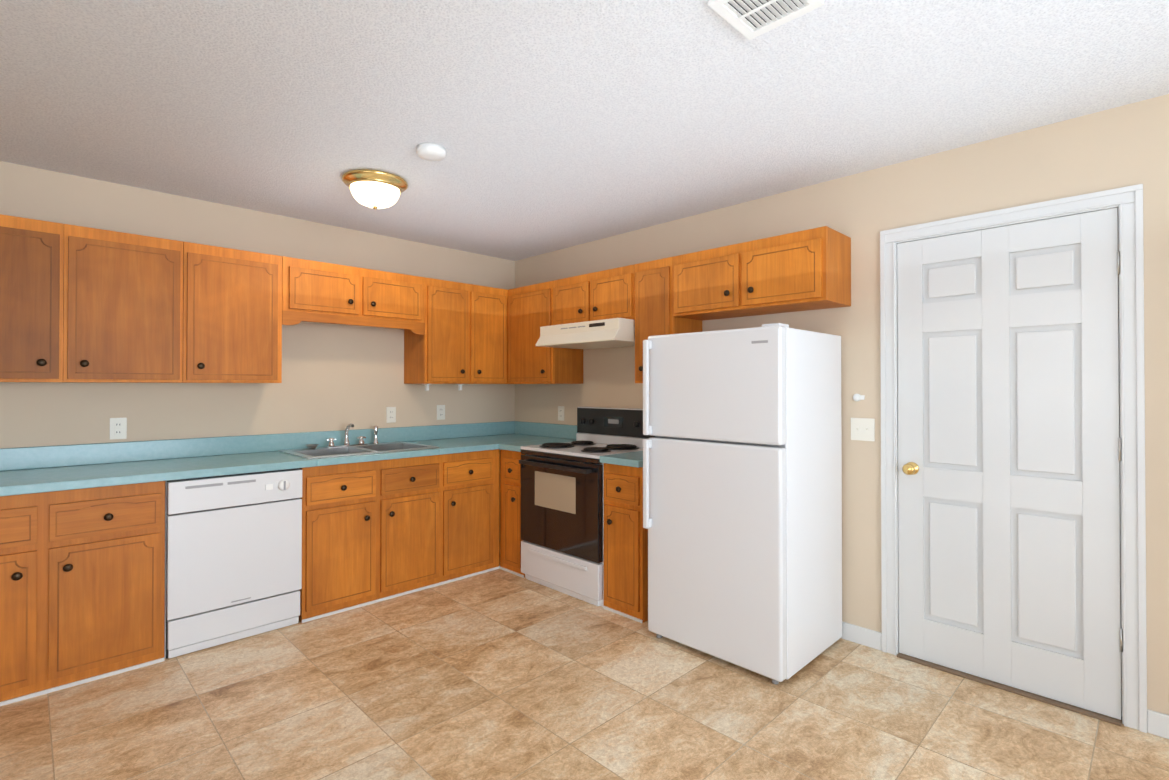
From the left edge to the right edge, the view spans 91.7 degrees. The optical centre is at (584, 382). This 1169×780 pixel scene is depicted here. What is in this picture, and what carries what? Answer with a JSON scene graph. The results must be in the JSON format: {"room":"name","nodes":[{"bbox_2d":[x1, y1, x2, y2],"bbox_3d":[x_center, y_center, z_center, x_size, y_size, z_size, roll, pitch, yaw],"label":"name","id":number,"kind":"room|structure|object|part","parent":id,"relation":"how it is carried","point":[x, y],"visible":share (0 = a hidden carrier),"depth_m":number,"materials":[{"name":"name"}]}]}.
{"room":"kitchen","nodes":[
{"label":"kitchen","id":0,"kind":"room"},
{"bbox_2d":[0,161,514,453],"bbox_3d":[-2.437,0.135,3.304,5.240,2.440,0.120,0,-1,-45],"label":"wall","id":1,"kind":"structure","parent":0,"point":[336,377],"depth_m":3.59,"materials":[{"name":"beige paint"}]},
{"bbox_2d":[0,214,63,382],"bbox_3d":[-2.759,-0.380,2.648,0.474,0.760,0.360,0,-1,-45],"label":"upper cabinet","id":2,"kind":"object","parent":1,"relation":"attached to","point":[31,292],"visible":1,"depth_m":2.63,"materials":[{"name":"brown wood"}]},
{"bbox_2d":[110,418,126,439],"bbox_3d":[-2.548,0.254,3.102,0.072,0.116,0.007,0,-1,-45],"label":"electrical outlet","id":3,"kind":"object","parent":1,"relation":"attached to","point":[118,428],"visible":1,"depth_m":3.10,"materials":[{"name":"white plastic"}]},
{"bbox_2d":[60,224,182,382],"bbox_3d":[-2.422,-0.377,2.981,0.473,0.760,0.360,0,-1,-45],"label":"upper cabinet","id":4,"kind":"object","parent":1,"relation":"attached to","point":[122,307],"visible":1,"depth_m":2.86,"materials":[{"name":"brown wood"}]},
{"bbox_2d":[183,242,281,382],"bbox_3d":[-2.078,-0.375,3.320,0.488,0.760,0.360,0,-1,-45],"label":"upper cabinet","id":5,"kind":"object","parent":1,"relation":"attached to","point":[232,315],"visible":0.96,"depth_m":3.19,"materials":[{"name":"brown wood"}]},
{"bbox_2d":[282,256,424,334],"bbox_3d":[-1.569,-0.546,3.824,0.938,0.410,0.360,0,-1,-45],"label":"upper cabinet","id":6,"kind":"object","parent":1,"relation":"attached to","point":[319,292],"visible":0.98,"depth_m":3.67,"materials":[{"name":"brown wood"}]},
{"bbox_2d":[386,407,395,422],"bbox_3d":[-1.432,0.242,4.203,0.072,0.116,0.007,0,-1,-45],"label":"electrical outlet","id":7,"kind":"object","parent":1,"relation":"attached to","point":[390,414],"visible":1,"depth_m":4.20,"materials":[{"name":"white plastic"}]},
{"bbox_2d":[437,405,444,419],"bbox_3d":[-1.136,0.240,4.495,0.072,0.116,0.007,0,-1,-45],"label":"electrical outlet","id":8,"kind":"object","parent":1,"relation":"attached to","point":[440,412],"visible":1,"depth_m":4.49,"materials":[{"name":"white plastic"}]},
{"bbox_2d":[404,277,507,390],"bbox_3d":[-0.862,-0.340,4.520,1.046,0.810,0.360,0,-1,-45],"label":"upper cabinet","id":9,"kind":"object","parent":1,"relation":"attached to","point":[463,339],"depth_m":4.25,"materials":[{"name":"brown wood"}]},
{"bbox_3d":[-1.052,0.038,4.243,0.304,0.049,0.090,0,-1,-45],"label":"towel bracket","id":10,"kind":"part","parent":9,"relation":"part of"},
{"bbox_2d":[0,569,1168,779],"bbox_3d":[-0.147,1.377,0.974,5.240,0.080,6.640,0,-1,-45],"label":"floor","id":11,"kind":"structure","parent":0,"point":[498,674],"depth_m":2.30,"materials":[{"name":"tile"}]},
{"bbox_2d":[0,492,47,705],"bbox_3d":[-2.701,0.913,2.512,0.430,0.872,0.619,0,-1,-45],"label":"base cabinet","id":12,"kind":"object","parent":11,"relation":"on","point":[23,517],"depth_m":2.40,"materials":[{"name":"brown wood"}]},
{"bbox_2d":[48,481,164,692],"bbox_3d":[-2.395,0.915,2.813,0.429,0.872,0.619,0,-1,-45],"label":"base cabinet","id":13,"kind":"object","parent":11,"relation":"on","point":[82,586],"depth_m":2.59,"materials":[{"name":"brown wood"}]},
{"bbox_2d":[164,468,301,658],"bbox_3d":[-2.006,0.920,3.172,0.616,0.868,0.644,0,-1,-45],"label":"dishwasher","id":14,"kind":"object","parent":11,"relation":"on","point":[165,640],"depth_m":2.93,"materials":[{"name":"white metal"}]},
{"bbox_3d":[-1.810,0.920,2.972,0.612,0.862,0.044,0,-1,-45],"label":"dishwasher panel","id":15,"kind":"part","parent":14,"relation":"part of","materials":[{"name":"white metal"}]},
{"bbox_3d":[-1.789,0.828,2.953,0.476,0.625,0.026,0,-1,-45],"label":"dishwasher knob","id":16,"kind":"part","parent":14,"relation":"part of","materials":[{"name":"white plastic"}]},
{"bbox_2d":[299,460,382,622],"bbox_3d":[-1.640,0.921,3.559,0.437,0.872,0.619,0,-1,-45],"label":"base cabinet","id":17,"kind":"object","parent":11,"relation":"on","point":[376,531],"depth_m":3.33,"materials":[{"name":"brown wood"}]},
{"bbox_2d":[383,454,446,600],"bbox_3d":[-1.329,0.924,3.866,0.438,0.872,0.619,0,-1,-45],"label":"base cabinet","id":18,"kind":"object","parent":11,"relation":"on","point":[414,488],"depth_m":3.66,"materials":[{"name":"brown wood"}]},
{"bbox_2d":[443,449,499,583],"bbox_3d":[-0.999,0.926,4.191,0.487,0.872,0.619,0,-1,-45],"label":"base cabinet","id":19,"kind":"object","parent":11,"relation":"on","point":[471,502],"depth_m":3.97,"materials":[{"name":"brown wood"}]},
{"bbox_2d":[0,421,551,495],"bbox_3d":[-1.770,0.406,3.406,3.897,0.150,0.662,0,-1,-45],"label":"countertop","id":20,"kind":"structure","parent":19,"relation":"on","point":[30,470],"depth_m":3.15,"materials":[{"name":"teal laminate"}]},
{"bbox_2d":[306,423,378,448],"bbox_3d":[-1.612,0.358,3.835,0.491,0.158,0.140,0,-1,-45],"label":"faucet","id":21,"kind":"object","parent":20,"relation":"on","point":[331,443],"visible":1,"depth_m":3.86,"materials":[{"name":"silver metal"}]},
{"bbox_2d":[278,441,438,458],"bbox_3d":[-1.469,0.527,3.729,0.840,0.180,0.540,0,-1,-45],"label":"sink","id":22,"kind":"object","parent":20,"relation":"in","point":[319,452],"visible":0.38,"depth_m":3.74,"materials":[{"name":"metal"}]},
{"bbox_2d":[500,450,524,577],"bbox_3d":[-0.321,0.927,4.247,0.646,0.872,0.274,0,-1,-45],"label":"base cabinet","id":23,"kind":"object","parent":11,"relation":"on","point":[510,514],"visible":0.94,"depth_m":4.03,"materials":[{"name":"brown wood"}]},
{"bbox_2d":[496,424,576,451],"bbox_3d":[-0.306,0.413,4.229,0.657,0.150,0.224,0,-1,-45],"label":"countertop","id":24,"kind":"structure","parent":23,"relation":"on","point":[508,437],"depth_m":4.56,"materials":[{"name":"teal laminate"}]},
{"bbox_2d":[519,407,654,606],"bbox_3d":[0.025,0.772,3.860,0.682,1.175,0.756,0,-1,-45],"label":"stove","id":25,"kind":"object","parent":11,"relation":"on","point":[599,440],"depth_m":3.68,"materials":[{"name":"white"}]},
{"bbox_3d":[-0.199,0.675,3.640,0.052,0.295,0.656,0,-1,-45],"label":"stove handle","id":26,"kind":"part","parent":25,"relation":"part of","materials":[{"name":"brown glass"}]},
{"bbox_3d":[-0.165,1.227,3.668,0.062,0.262,0.748,0,-1,-45],"label":"stove drawer","id":27,"kind":"part","parent":25,"relation":"part of","materials":[{"name":"white metal"}]},
{"bbox_3d":[-0.165,0.776,3.672,0.042,0.621,0.748,0,-1,-45],"label":"stove door","id":28,"kind":"part","parent":25,"relation":"part of","materials":[{"name":"black glass"}]},
{"bbox_3d":[0.029,0.436,3.867,0.487,0.018,0.618,0,-1,-45],"label":"stove top","id":29,"kind":"part","parent":25,"relation":"part of","materials":[{"name":"white metal"}]},
{"bbox_3d":[0.200,0.287,4.037,0.034,0.188,0.748,0,-1,-45],"label":"stove panel","id":30,"kind":"part","parent":25,"relation":"part of","materials":[{"name":"black metal"}]},
{"bbox_2d":[603,463,647,622],"bbox_3d":[0.418,0.921,3.498,0.646,0.872,0.303,0,-1,-45],"label":"base cabinet","id":31,"kind":"object","parent":11,"relation":"on","point":[625,563],"visible":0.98,"depth_m":3.27,"materials":[{"name":"brown wood"}]},
{"bbox_2d":[600,451,642,467],"bbox_3d":[0.422,0.407,3.506,0.637,0.150,0.304,0,-1,-45],"label":"countertop","id":32,"kind":"structure","parent":31,"relation":"on","point":[632,459],"depth_m":3.31,"materials":[{"name":"teal laminate"}]},
{"bbox_2d":[643,323,841,683],"bbox_3d":[0.825,0.547,2.982,0.744,1.612,0.755,0,-1,-45],"label":"fridge","id":33,"kind":"object","parent":11,"relation":"on","point":[783,446],"depth_m":2.72,"materials":[{"name":"white metal"}]},
{"bbox_3d":[0.333,0.273,2.990,0.052,0.990,0.032,0,-1,-45],"label":"fridge handle","id":34,"kind":"part","parent":33,"relation":"part of","materials":[{"name":"white plastic"}]},
{"bbox_3d":[0.618,0.017,2.783,0.060,0.532,0.755,0,-1,-45],"label":"fridge door","id":35,"kind":"part","parent":33,"relation":"part of","materials":[{"name":"white metal"}]},
{"bbox_3d":[0.618,0.808,2.777,0.060,1.030,0.755,0,-1,-45],"label":"fridge door","id":36,"kind":"part","parent":33,"relation":"part of","materials":[{"name":"white metal"}]},
{"bbox_3d":[0.791,-0.181,2.566,0.001,0.012,0.080,0,-1,-45],"label":"fridge panel","id":37,"kind":"part","parent":33,"relation":"part of","materials":[{"name":"silver metal"}]},
{"bbox_3d":[0.867,0.546,3.024,0.625,1.578,0.747,0,-1,-45],"label":"fridge body","id":38,"kind":"part","parent":33,"relation":"part of","materials":[{"name":"white metal"}]},
{"bbox_2d":[0,0,1168,260],"bbox_3d":[-0.147,-1.143,0.993,5.240,0.080,6.640,0,-1,-45],"label":"ceiling","id":39,"kind":"structure","parent":0,"point":[554,124],"depth_m":2.17,"materials":[{"name":"white paint"}]},
{"bbox_2d":[341,169,407,209],"bbox_3d":[-1.123,-1.005,3.049,0.336,0.161,0.336,0,-1,-45],"label":"ceiling light","id":40,"kind":"object","parent":39,"relation":"attached to","point":[375,189],"visible":1,"depth_m":2.96,"materials":[{"name":"white glass"}]},
{"bbox_2d":[416,143,445,160],"bbox_3d":[-0.716,-1.069,2.651,0.136,0.038,0.136,0,-1,-45],"label":"smoke detector","id":41,"kind":"object","parent":39,"relation":"attached to","point":[430,151],"visible":1,"depth_m":2.61,"materials":[{"name":"white plastic"}]},
{"bbox_2d":[708,0,823,39],"bbox_3d":[0.522,-1.090,1.632,0.236,0.012,0.236,0,-1,-45],"label":"ceiling vent","id":42,"kind":"object","parent":39,"relation":"in","point":[749,19],"visible":1,"depth_m":1.67,"materials":[{"name":"white plastic"}]},
{"bbox_2d":[515,94,1168,714],"bbox_3d":[1.717,0.131,2.739,0.120,2.440,6.520,0,-1,-45],"label":"wall","id":43,"kind":"structure","parent":0,"point":[1121,146],"depth_m":2.88,"materials":[{"name":"beige paint"}]},
{"bbox_2d":[508,281,582,383],"bbox_3d":[-0.329,-0.366,4.470,0.360,0.760,0.550,0,-1,-45],"label":"upper cabinet","id":44,"kind":"object","parent":43,"relation":"attached to","point":[530,310],"visible":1,"depth_m":4.33,"materials":[{"name":"brown wood"}]},
{"bbox_2d":[558,406,563,420],"bbox_3d":[-0.189,0.252,4.577,0.007,0.116,0.072,0,-1,-45],"label":"electrical outlet","id":45,"kind":"object","parent":43,"relation":"attached to","point":[560,413],"visible":1,"depth_m":4.57,"materials":[{"name":"white plastic"}]},
{"bbox_2d":[536,318,634,348],"bbox_3d":[0.096,-0.326,3.938,0.501,0.142,0.756,0,-1,-45],"label":"range hood","id":46,"kind":"object","parent":43,"relation":"attached to","point":[615,332],"depth_m":3.74,"materials":[{"name":"beige metal"}]},
{"bbox_3d":[-0.018,-0.368,3.756,0.002,0.022,0.416,0,-1,-45],"label":"range hood panel","id":47,"kind":"part","parent":46,"relation":"part of","materials":[{"name":"white metal"}]},
{"bbox_2d":[553,264,634,324],"bbox_3d":[0.140,-0.574,3.996,0.360,0.350,0.783,0,-1,-45],"label":"upper cabinet","id":48,"kind":"object","parent":43,"relation":"attached to","point":[604,294],"visible":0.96,"depth_m":3.85,"materials":[{"name":"brown wood"}]},
{"bbox_2d":[635,257,701,382],"bbox_3d":[0.521,-0.372,3.608,0.360,0.760,0.298,0,-1,-45],"label":"upper cabinet","id":49,"kind":"object","parent":43,"relation":"attached to","point":[654,316],"visible":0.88,"depth_m":3.50,"materials":[{"name":"brown wood"}]},
{"bbox_2d":[673,226,850,320],"bbox_3d":[0.949,-0.576,3.177,0.360,0.360,0.915,0,-1,-45],"label":"upper cabinet","id":50,"kind":"object","parent":43,"relation":"attached to","point":[806,270],"visible":1,"depth_m":2.98,"materials":[{"name":"brown wood"}]},
{"bbox_2d":[853,394,864,400],"bbox_3d":[1.421,0.081,2.942,0.014,0.039,0.055,0,-1,-45],"label":"door chime","id":51,"kind":"object","parent":43,"relation":"attached to","point":[857,397],"visible":1,"depth_m":2.94,"materials":[{"name":"white plastic"}]},
{"bbox_2d":[841,621,881,650],"bbox_3d":[1.131,1.311,3.229,0.013,0.088,1.047,0,-1,-45],"label":"baseboard","id":52,"kind":"structure","parent":43,"relation":"attached to","point":[850,632],"depth_m":2.92,"materials":[{"name":"white paint"}]},
{"bbox_2d":[851,418,874,440],"bbox_3d":[1.433,0.244,2.928,0.014,0.116,0.116,0,-1,-45],"label":"light switch","id":53,"kind":"object","parent":43,"relation":"attached to","point":[862,429],"visible":1,"depth_m":2.93,"materials":[{"name":"white plastic"}]},
{"bbox_2d":[897,208,1122,719],"bbox_3d":[1.831,0.323,2.521,0.106,2.027,0.808,0,-1,-45],"label":"entry door","id":54,"kind":"structure","parent":43,"relation":"in","point":[996,312],"depth_m":2.49,"materials":[{"name":"paint"}]},
{"bbox_3d":[1.577,0.421,2.750,0.066,0.062,0.062,0,-1,-45],"label":"entry door knob","id":55,"kind":"part","parent":54,"relation":"part of","materials":[{"name":"gold metal"}]},
{"bbox_3d":[2.128,0.272,2.254,0.039,1.580,0.011,0,-1,-45],"label":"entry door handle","id":56,"kind":"part","parent":54,"relation":"part of","materials":[{"name":"white wood"}]},
{"bbox_2d":[880,184,1146,732],"bbox_3d":[1.864,0.293,2.559,0.138,2.113,0.946,0,-1,-45],"label":"door frame","id":57,"kind":"structure","parent":43,"relation":"attached to","point":[1127,201],"depth_m":2.24,"materials":[{"name":"white paint"}]},
{"bbox_2d":[1147,709,1168,738],"bbox_3d":[3.010,1.296,1.326,0.013,0.088,2.407,0,-1,-45],"label":"baseboard","id":58,"kind":"structure","parent":43,"relation":"attached to","point":[1157,723],"depth_m":2.16,"materials":[{"name":"white paint"}]}
]}

